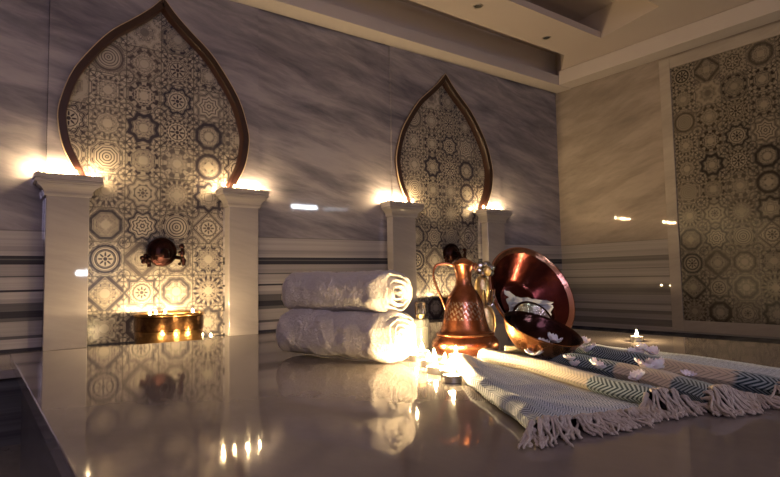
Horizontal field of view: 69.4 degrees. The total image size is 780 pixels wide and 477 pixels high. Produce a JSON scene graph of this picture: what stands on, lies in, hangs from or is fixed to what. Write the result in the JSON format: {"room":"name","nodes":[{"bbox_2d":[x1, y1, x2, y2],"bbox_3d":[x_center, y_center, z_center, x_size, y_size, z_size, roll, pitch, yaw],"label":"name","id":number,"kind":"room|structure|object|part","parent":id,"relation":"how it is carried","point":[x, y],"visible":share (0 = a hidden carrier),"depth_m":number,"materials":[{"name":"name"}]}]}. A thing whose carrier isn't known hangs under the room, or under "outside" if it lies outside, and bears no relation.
{"room":"spa","nodes":[
{"label":"spa","id":0,"kind":"room"},
{"bbox_2d":[0,444,19,476],"bbox_3d":[0.669,0.842,1.792,6.690,0.100,5.225,2,-5,-37],"label":"floor","id":1,"kind":"structure","parent":0,"point":[9,455],"depth_m":2.16,"materials":[{"name":"stone"}]},
{"bbox_2d":[0,315,504,446],"bbox_3d":[-0.970,0.758,3.236,5.530,0.325,0.697,2,-5,-37],"label":"bench","id":2,"kind":"object","parent":1,"relation":"on","point":[10,389],"visible":0.02,"depth_m":2.40,"materials":[{"name":"beige stone"}]},
{"bbox_2d":[32,172,103,350],"bbox_3d":[-1.758,0.127,3.060,0.328,0.940,0.126,2,-5,-37],"label":"pilaster","id":3,"kind":"object","parent":2,"relation":"on","point":[67,197],"visible":1,"depth_m":3.04,"materials":[{"name":"stone"}]},
{"bbox_2d":[133,310,204,344],"bbox_3d":[-1.250,0.508,3.187,0.380,0.178,0.380,2,-5,-37],"label":"washbasin","id":4,"kind":"object","parent":2,"relation":"on","point":[183,325],"visible":0.87,"depth_m":3.04,"materials":[{"name":"gold metal"}]},
{"bbox_3d":[-1.249,0.555,3.184,0.362,0.084,0.362,2,-5,-36],"label":"bowl","id":5,"kind":"part","parent":4,"relation":"part of","materials":[{"name":"gold metal"}]},
{"bbox_2d":[216,187,269,335],"bbox_3d":[-0.954,0.153,3.655,0.319,0.940,0.126,2,-5,-37],"label":"pilaster","id":6,"kind":"object","parent":2,"relation":"on","point":[241,206],"visible":1,"depth_m":3.63,"materials":[{"name":"stone"}]},
{"bbox_3d":[-0.972,0.616,3.245,5.530,0.040,0.697,2,-5,-36],"label":"seat","id":7,"kind":"part","parent":2,"relation":"part of","materials":[{"name":"stone"}]},
{"bbox_2d":[380,201,424,321],"bbox_3d":[0.110,0.186,4.443,0.352,0.940,0.126,2,-5,-37],"label":"pilaster","id":8,"kind":"object","parent":2,"relation":"on","point":[401,225],"visible":0.8,"depth_m":4.43,"materials":[{"name":"stone"}]},
{"bbox_2d":[442,295,448,310],"bbox_3d":[0.616,0.554,4.582,0.380,0.178,0.380,2,-5,-37],"label":"washbasin","id":9,"kind":"object","parent":2,"relation":"on","point":[446,296],"visible":0.1,"depth_m":4.53,"materials":[{"name":"gold metal"}]},
{"bbox_2d":[476,209,512,314],"bbox_3d":[0.956,0.213,5.069,0.341,0.940,0.126,2,-5,-37],"label":"pilaster","id":10,"kind":"object","parent":2,"relation":"on","point":[492,221],"visible":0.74,"depth_m":5.04,"materials":[{"name":"stone"}]},
{"bbox_2d":[10,322,779,476],"bbox_3d":[0.264,0.547,1.405,1.917,0.450,2.508,2,-5,-37],"label":"marble slab","id":11,"kind":"object","parent":1,"relation":"on","point":[246,406],"visible":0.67,"depth_m":0.91,"materials":[{"name":"beige stone"}]},
{"bbox_2d":[277,309,416,360],"bbox_3d":[-0.135,0.273,1.621,0.437,0.142,0.186,-4,-5,38],"label":"rolled towel","id":12,"kind":"object","parent":11,"relation":"on","point":[386,335],"visible":0.96,"depth_m":1.52,"materials":[{"name":"white fabric"}]},
{"bbox_2d":[281,270,410,312],"bbox_3d":[-0.136,0.162,1.663,0.418,0.129,0.163,-4,-5,37],"label":"rolled towel","id":13,"kind":"object","parent":12,"relation":"on","point":[369,291],"visible":0.93,"depth_m":1.57,"materials":[{"name":"white fabric"}]},
{"bbox_2d":[409,348,423,361],"bbox_3d":[0.072,0.316,1.545,0.040,0.038,0.040,-2,-4,7],"label":"tealight candle","id":14,"kind":"object","parent":11,"relation":"on","point":[416,357],"visible":0.9,"depth_m":1.53,"materials":[{"name":"wax"}]},
{"bbox_2d":[412,302,428,349],"bbox_3d":[0.096,0.275,1.768,0.036,0.150,0.054,-3,-4,28],"label":"glass bottle","id":15,"kind":"object","parent":11,"relation":"on","point":[421,323],"visible":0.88,"depth_m":1.75,"materials":[{"name":"white"}]},
{"bbox_2d":[415,344,428,356],"bbox_3d":[0.093,0.322,1.634,0.040,0.038,0.040,-1,-4,4],"label":"tealight candle","id":16,"kind":"object","parent":11,"relation":"on","point":[424,352],"visible":0.68,"depth_m":1.62,"materials":[{"name":"wax"}]},
{"bbox_2d":[421,351,433,366],"bbox_3d":[0.100,0.308,1.444,0.040,0.038,0.040,-4,-5,35],"label":"tealight candle","id":17,"kind":"object","parent":11,"relation":"on","point":[424,362],"visible":0.8,"depth_m":1.43,"materials":[{"name":"wax"}]},
{"bbox_2d":[421,359,433,366],"bbox_3d":[0.100,0.319,1.444,0.040,0.016,0.040,-4,-5,35],"label":"cup","id":18,"kind":"object","parent":17,"relation":"attached to","point":[424,362],"depth_m":1.43,"materials":[{"name":"metal"}]},
{"bbox_2d":[427,350,441,361],"bbox_3d":[0.117,0.312,1.497,0.040,0.038,0.040,-3,-4,28],"label":"tealight candle","id":19,"kind":"object","parent":11,"relation":"on","point":[438,358],"visible":0.6,"depth_m":1.50,"materials":[{"name":"wax"}]},
{"bbox_2d":[427,356,441,361],"bbox_3d":[0.118,0.323,1.497,0.040,0.016,0.040,-3,-4,28],"label":"cup","id":20,"kind":"object","parent":19,"relation":"attached to","point":[438,358],"depth_m":1.49,"materials":[{"name":"metal"}]},
{"bbox_2d":[427,357,443,373],"bbox_3d":[0.108,0.301,1.342,0.040,0.038,0.040,-1,-4,-2],"label":"tealight candle","id":21,"kind":"object","parent":11,"relation":"on","point":[432,369],"visible":0.95,"depth_m":1.33,"materials":[{"name":"wax"}]},
{"bbox_2d":[437,354,452,367],"bbox_3d":[0.138,0.305,1.407,0.040,0.038,0.040,-4,-5,37],"label":"tealight candle","id":22,"kind":"object","parent":11,"relation":"on","point":[444,363],"visible":0.66,"depth_m":1.40,"materials":[{"name":"wax"}]},
{"bbox_2d":[440,360,457,376],"bbox_3d":[0.135,0.297,1.292,0.040,0.038,0.040,0,-4,-12],"label":"tealight candle","id":23,"kind":"object","parent":11,"relation":"on","point":[443,370],"visible":0.69,"depth_m":1.29,"materials":[{"name":"wax"}]},
{"bbox_2d":[444,365,461,383],"bbox_3d":[0.136,0.293,1.222,0.040,0.038,0.040,-2,-4,18],"label":"tealight candle","id":24,"kind":"object","parent":11,"relation":"on","point":[451,378],"visible":1,"depth_m":1.21,"materials":[{"name":"wax"}]},
{"bbox_2d":[449,346,461,357],"bbox_3d":[0.181,0.314,1.544,0.040,0.038,0.040,-5,-5,44],"label":"tealight candle","id":25,"kind":"object","parent":11,"relation":"on","point":[455,353],"visible":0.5,"depth_m":1.54,"materials":[{"name":"wax"}]},
{"bbox_2d":[432,258,498,355],"bbox_3d":[0.227,0.201,1.719,0.203,0.285,0.203,-1,-4,0],"label":"copper ewer","id":26,"kind":"object","parent":11,"relation":"on","point":[464,326],"visible":0.99,"depth_m":1.67,"materials":[{"name":"brown metal"}]},
{"bbox_3d":[0.164,0.145,1.723,0.067,0.146,0.009,-1,-4,0],"label":"handle","id":27,"kind":"part","parent":26,"relation":"part of","materials":[{"name":"orange metal"}]},
{"bbox_3d":[0.224,0.070,1.728,0.072,0.023,0.072,-1,-4,0],"label":"lid","id":28,"kind":"part","parent":26,"relation":"part of","materials":[{"name":"orange metal"}]},
{"bbox_2d":[474,261,495,331],"bbox_3d":[0.320,0.214,1.882,0.073,0.278,0.073,-1,-4,0],"label":"ornate flacon","id":29,"kind":"object","parent":11,"relation":"on","point":[482,286],"visible":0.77,"depth_m":1.87,"materials":[{"name":"metal"}]},
{"bbox_3d":[0.318,0.201,1.883,0.070,0.062,0.072,-1,-4,0],"label":"crystal crown","id":30,"kind":"part","parent":29,"relation":"part of","materials":[{"name":"gold"}]},
{"bbox_2d":[488,247,574,327],"bbox_3d":[0.494,0.193,2.009,0.362,0.330,0.202,1,-4,-29],"label":"basin","id":31,"kind":"object","parent":11,"relation":"on","point":[522,272],"visible":0.63,"depth_m":2.08,"materials":[{"name":"brown metal"}]},
{"bbox_2d":[504,290,552,314],"bbox_3d":[0.496,0.249,2.000,0.216,0.138,0.065,0,-4,-21],"label":"cloth","id":32,"kind":"object","parent":31,"relation":"in","point":[512,300],"visible":0.27,"depth_m":2.02,"materials":[{"name":"white fabric"}]},
{"bbox_2d":[513,301,551,318],"bbox_3d":[0.493,0.277,1.940,0.149,0.119,0.093,0,-4,-13],"label":"shallow dish","id":33,"kind":"object","parent":31,"relation":"in","point":[526,306],"visible":0.2,"depth_m":1.98,"materials":[{"name":"silver metal"}]},
{"bbox_2d":[447,344,779,448],"bbox_3d":[0.431,0.288,1.265,0.884,0.041,0.841,0,-4,-22],"label":"striped towel","id":34,"kind":"object","parent":11,"relation":"on","point":[531,390],"visible":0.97,"depth_m":1.01,"materials":[{"name":"fabric"}]},
{"bbox_2d":[504,345,523,354],"bbox_3d":[0.348,0.314,1.577,0.052,0.026,0.028,-1,-4,6],"label":"soap bar","id":35,"kind":"object","parent":34,"relation":"on","point":[513,349],"visible":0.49,"depth_m":1.56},
{"bbox_2d":[524,348,543,357],"bbox_3d":[0.356,0.279,1.386,0.047,0.026,0.042,2,-5,-39],"label":"blossom","id":36,"kind":"object","parent":34,"relation":"on","point":[525,350],"visible":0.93,"depth_m":1.38,"materials":[{"name":"white plant"}]},
{"bbox_2d":[503,311,582,359],"bbox_3d":[0.396,0.251,1.455,0.208,0.120,0.192,1,-5,-31],"label":"copper bowl","id":37,"kind":"object","parent":34,"relation":"on","point":[524,329],"visible":0.87,"depth_m":1.49,"materials":[{"name":"brown metal"}]},
{"bbox_2d":[548,332,562,342],"bbox_3d":[0.436,0.261,1.485,0.037,0.028,0.038,-1,-4,2],"label":"blossom","id":38,"kind":"object","parent":37,"relation":"in","point":[554,338],"visible":1,"depth_m":1.49,"materials":[{"name":"white plant"}]},
{"bbox_2d":[563,355,575,360],"bbox_3d":[0.417,0.278,1.309,0.029,0.018,0.026,-2,-4,16],"label":"blossom","id":39,"kind":"object","parent":34,"relation":"on","point":[567,357],"visible":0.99,"depth_m":1.30,"materials":[{"name":"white plant"}]},
{"bbox_2d":[568,360,579,365],"bbox_3d":[0.420,0.283,1.284,0.026,0.016,0.023,0,-4,-15],"label":"blossom","id":40,"kind":"object","parent":34,"relation":"on","point":[572,362],"visible":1,"depth_m":1.28,"materials":[{"name":"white plant"}]},
{"bbox_2d":[582,336,590,344],"bbox_3d":[0.587,0.307,1.695,0.035,0.027,0.028,-2,-4,19],"label":"blossom","id":41,"kind":"object","parent":34,"relation":"on","point":[585,340],"visible":0.56,"depth_m":1.70,"materials":[{"name":"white plant"}]},
{"bbox_2d":[579,342,595,351],"bbox_3d":[0.519,0.287,1.484,0.045,0.026,0.045,-1,-4,3],"label":"blossom","id":42,"kind":"object","parent":34,"relation":"on","point":[593,344],"visible":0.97,"depth_m":1.47,"materials":[{"name":"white plant"}]},
{"bbox_2d":[590,357,606,368],"bbox_3d":[0.440,0.263,1.186,0.033,0.024,0.034,1,-4,-26],"label":"blossom","id":43,"kind":"object","parent":34,"relation":"on","point":[598,364],"visible":1,"depth_m":1.19,"materials":[{"name":"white plant"}]},
{"bbox_2d":[626,347,644,352],"bbox_3d":[0.594,0.275,1.363,0.039,0.023,0.035,1,-4,-29],"label":"blossom","id":44,"kind":"object","parent":34,"relation":"on","point":[633,350],"visible":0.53,"depth_m":1.37,"materials":[{"name":"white plant"}]},
{"bbox_2d":[627,368,644,381],"bbox_3d":[0.465,0.259,1.065,0.029,0.023,0.032,-1,-4,0],"label":"blossom","id":45,"kind":"object","parent":34,"relation":"on","point":[637,374],"visible":1,"depth_m":1.06,"materials":[{"name":"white plant"}]},
{"bbox_2d":[633,343,646,350],"bbox_3d":[0.617,0.268,1.384,0.035,0.028,0.039,-2,-4,10],"label":"blossom","id":46,"kind":"object","parent":34,"relation":"on","point":[640,346],"visible":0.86,"depth_m":1.37,"materials":[{"name":"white plant"}]},
{"bbox_2d":[634,357,657,368],"bbox_3d":[0.523,0.256,1.150,0.041,0.026,0.038,0,-4,-19],"label":"blossom","id":47,"kind":"object","parent":34,"relation":"on","point":[640,362],"visible":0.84,"depth_m":1.14,"materials":[{"name":"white plant"}]},
{"bbox_2d":[644,345,659,354],"bbox_3d":[0.629,0.269,1.351,0.034,0.023,0.033,2,-5,-41],"label":"blossom","id":48,"kind":"object","parent":34,"relation":"on","point":[652,350],"visible":0.99,"depth_m":1.36,"materials":[{"name":"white plant"}]},
{"bbox_2d":[643,356,664,368],"bbox_3d":[0.540,0.258,1.157,0.033,0.034,0.040,1,-5,-33],"label":"blossom","id":49,"kind":"object","parent":34,"relation":"on","point":[659,363],"visible":0.87,"depth_m":1.14,"materials":[{"name":"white plant"}]},
{"bbox_2d":[680,369,696,377],"bbox_3d":[0.600,0.272,1.130,0.027,0.016,0.024,-1,-4,-4],"label":"blossom","id":50,"kind":"object","parent":34,"relation":"on","point":[686,372],"visible":0.99,"depth_m":1.14,"materials":[{"name":"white plant"}]},
{"bbox_2d":[630,330,642,341],"bbox_3d":[0.829,0.325,1.892,0.040,0.038,0.040,-2,-4,13],"label":"tealight candle","id":51,"kind":"object","parent":11,"relation":"on","point":[636,338],"visible":1,"depth_m":1.88,"materials":[{"name":"wax"}]},
{"bbox_2d":[630,336,642,341],"bbox_3d":[0.830,0.336,1.891,0.040,0.016,0.040,-2,-4,13],"label":"cup","id":52,"kind":"object","parent":51,"relation":"attached to","point":[633,338],"depth_m":1.88,"materials":[{"name":"metal"}]},
{"bbox_2d":[0,0,561,352],"bbox_3d":[-0.878,-0.511,3.939,6.449,2.950,0.152,2,-5,-37],"label":"wall","id":53,"kind":"structure","parent":0,"point":[326,110],"depth_m":4.01,"materials":[{"name":"stone"}]},
{"bbox_2d":[57,0,249,344],"bbox_3d":[-1.406,-0.443,3.451,1.116,2.107,0.076,2,-5,-37],"label":"tiled niche","id":54,"kind":"object","parent":53,"relation":"attached to","point":[148,110],"visible":0.98,"depth_m":3.45,"materials":[{"name":"tile"}]},
{"bbox_3d":[-1.412,-0.907,3.480,1.106,1.164,0.065,2,-5,-36],"label":"arch trim","id":55,"kind":"part","parent":54,"relation":"part of","materials":[{"name":"brown wood"}]},
{"bbox_2d":[140,237,185,266],"bbox_3d":[-1.361,0.080,3.384,0.266,0.182,0.148,2,-5,-37],"label":"faucet","id":56,"kind":"object","parent":54,"relation":"attached to","point":[161,251],"visible":1,"depth_m":3.40,"materials":[{"name":"brown metal"}]},
{"bbox_3d":[-1.437,0.129,3.342,0.050,0.081,0.098,-2,-4,15],"label":"tap handle","id":57,"kind":"part","parent":56,"relation":"part of","materials":[{"name":"brown metal"}]},
{"bbox_3d":[-1.340,0.090,3.362,0.040,0.067,0.088,2,-5,-36],"label":"spout","id":58,"kind":"part","parent":56,"relation":"part of","materials":[{"name":"brown metal"}]},
{"bbox_3d":[-1.298,0.099,3.446,0.095,0.136,0.050,-1,-4,5],"label":"tap handle","id":59,"kind":"part","parent":56,"relation":"part of","materials":[{"name":"brown metal"}]},
{"bbox_2d":[230,0,570,92],"bbox_3d":[-0.802,-1.649,3.886,6.450,0.100,0.173,2,-5,-37],"label":"trim","id":60,"kind":"structure","parent":53,"relation":"attached to","point":[317,12],"depth_m":4.51,"materials":[{"name":"paint"}]},
{"bbox_2d":[320,0,555,74],"bbox_3d":[-0.851,-1.842,3.953,6.440,0.294,0.026,2,-5,-37],"label":"trim","id":61,"kind":"structure","parent":53,"relation":"attached to","point":[397,12],"depth_m":4.96,"materials":[{"name":"paint"}]},
{"bbox_2d":[394,73,492,317],"bbox_3d":[0.482,-0.383,4.849,1.116,2.107,0.076,2,-5,-37],"label":"tiled niche","id":62,"kind":"object","parent":53,"relation":"attached to","point":[443,162],"visible":0.88,"depth_m":4.86,"materials":[{"name":"tile"}]},
{"bbox_3d":[0.476,-0.847,4.877,1.106,1.164,0.065,2,-5,-36],"label":"arch trim","id":63,"kind":"part","parent":62,"relation":"part of","materials":[{"name":"brown wood"}]},
{"bbox_2d":[443,243,466,262],"bbox_3d":[0.560,0.129,4.808,0.266,0.182,0.148,2,-5,-37],"label":"faucet","id":64,"kind":"object","parent":62,"relation":"attached to","point":[451,253],"visible":0.9,"depth_m":4.81,"materials":[{"name":"brown metal"}]},
{"bbox_3d":[0.484,0.178,4.766,0.050,0.081,0.098,-2,-4,15],"label":"tap handle","id":65,"kind":"part","parent":64,"relation":"part of","materials":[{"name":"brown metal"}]},
{"bbox_3d":[0.581,0.139,4.785,0.040,0.067,0.088,2,-5,-36],"label":"spout","id":66,"kind":"part","parent":64,"relation":"part of","materials":[{"name":"brown metal"}]},
{"bbox_3d":[0.624,0.149,4.870,0.095,0.136,0.050,-1,-4,5],"label":"tap handle","id":67,"kind":"part","parent":64,"relation":"part of","materials":[{"name":"brown metal"}]},
{"bbox_2d":[409,354,423,361],"bbox_3d":[0.072,0.327,1.544,0.040,0.016,0.040,-2,-4,7],"label":"cup","id":68,"kind":"object","parent":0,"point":[416,357],"depth_m":1.53,"materials":[{"name":"metal"}]},
{"bbox_2d":[415,349,428,356],"bbox_3d":[0.093,0.333,1.634,0.040,0.016,0.040,-1,-4,4],"label":"cup","id":69,"kind":"object","parent":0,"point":[422,351],"depth_m":1.62,"materials":[{"name":"metal"}]},
{"bbox_2d":[427,365,443,373],"bbox_3d":[0.109,0.312,1.341,0.040,0.016,0.040,-1,-4,-2],"label":"cup","id":70,"kind":"object","parent":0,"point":[432,369],"depth_m":1.32,"materials":[{"name":"metal"}]},
{"bbox_2d":[437,361,452,367],"bbox_3d":[0.138,0.316,1.406,0.040,0.016,0.040,-4,-5,37],"label":"cup","id":71,"kind":"object","parent":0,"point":[444,363],"depth_m":1.39,"materials":[{"name":"metal"}]},
{"bbox_2d":[440,368,457,376],"bbox_3d":[0.136,0.308,1.291,0.040,0.016,0.040,0,-4,-12],"label":"cup","id":72,"kind":"object","parent":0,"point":[444,370],"depth_m":1.28,"materials":[{"name":"metal"}]},
{"bbox_2d":[444,373,461,383],"bbox_3d":[0.137,0.303,1.221,0.040,0.016,0.040,-2,-4,18],"label":"cup","id":73,"kind":"object","parent":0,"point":[451,378],"depth_m":1.21,"materials":[{"name":"metal"}]},
{"bbox_2d":[399,0,753,74],"bbox_3d":[0.614,-2.076,1.991,6.450,0.350,4.985,2,-5,-37],"label":"ceiling","id":74,"kind":"structure","parent":0,"point":[580,31],"depth_m":4.64,"materials":[{"name":"paint"}]},
{"bbox_2d":[473,4,482,8],"bbox_3d":[0.662,-1.746,4.231,0.076,0.004,0.076,2,-5,-37],"label":"recessed light","id":75,"kind":"object","parent":74,"relation":"in","point":[476,6],"visible":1,"depth_m":4.23,"materials":[{"name":"metal"}]},
{"bbox_2d":[555,20,779,338],"bbox_3d":[3.243,-0.672,3.904,0.120,2.788,5.105,2,-5,-37],"label":"wall","id":76,"kind":"structure","parent":0,"point":[612,196],"depth_m":5.29,"materials":[{"name":"stone"}]},
{"bbox_2d":[557,0,779,87],"bbox_3d":[3.135,-1.751,3.827,0.190,0.140,4.968,2,-5,-37],"label":"trim","id":77,"kind":"structure","parent":76,"relation":"attached to","point":[756,13],"depth_m":4.71,"materials":[{"name":"paint"}]},
{"bbox_2d":[571,325,779,343],"bbox_3d":[3.282,0.800,3.812,0.090,0.162,5.105,2,-5,-37],"label":"baseboard","id":78,"kind":"structure","parent":76,"relation":"attached to","point":[677,334],"depth_m":4.79,"materials":[{"name":"stone"}]},
{"bbox_2d":[659,22,779,337],"bbox_3d":[3.139,-0.470,3.918,0.017,2.365,2.468,2,-5,-37],"label":"wall panel","id":79,"kind":"object","parent":76,"relation":"attached to","point":[720,101],"visible":1,"depth_m":4.52,"materials":[{"name":"tile"}]}
]}

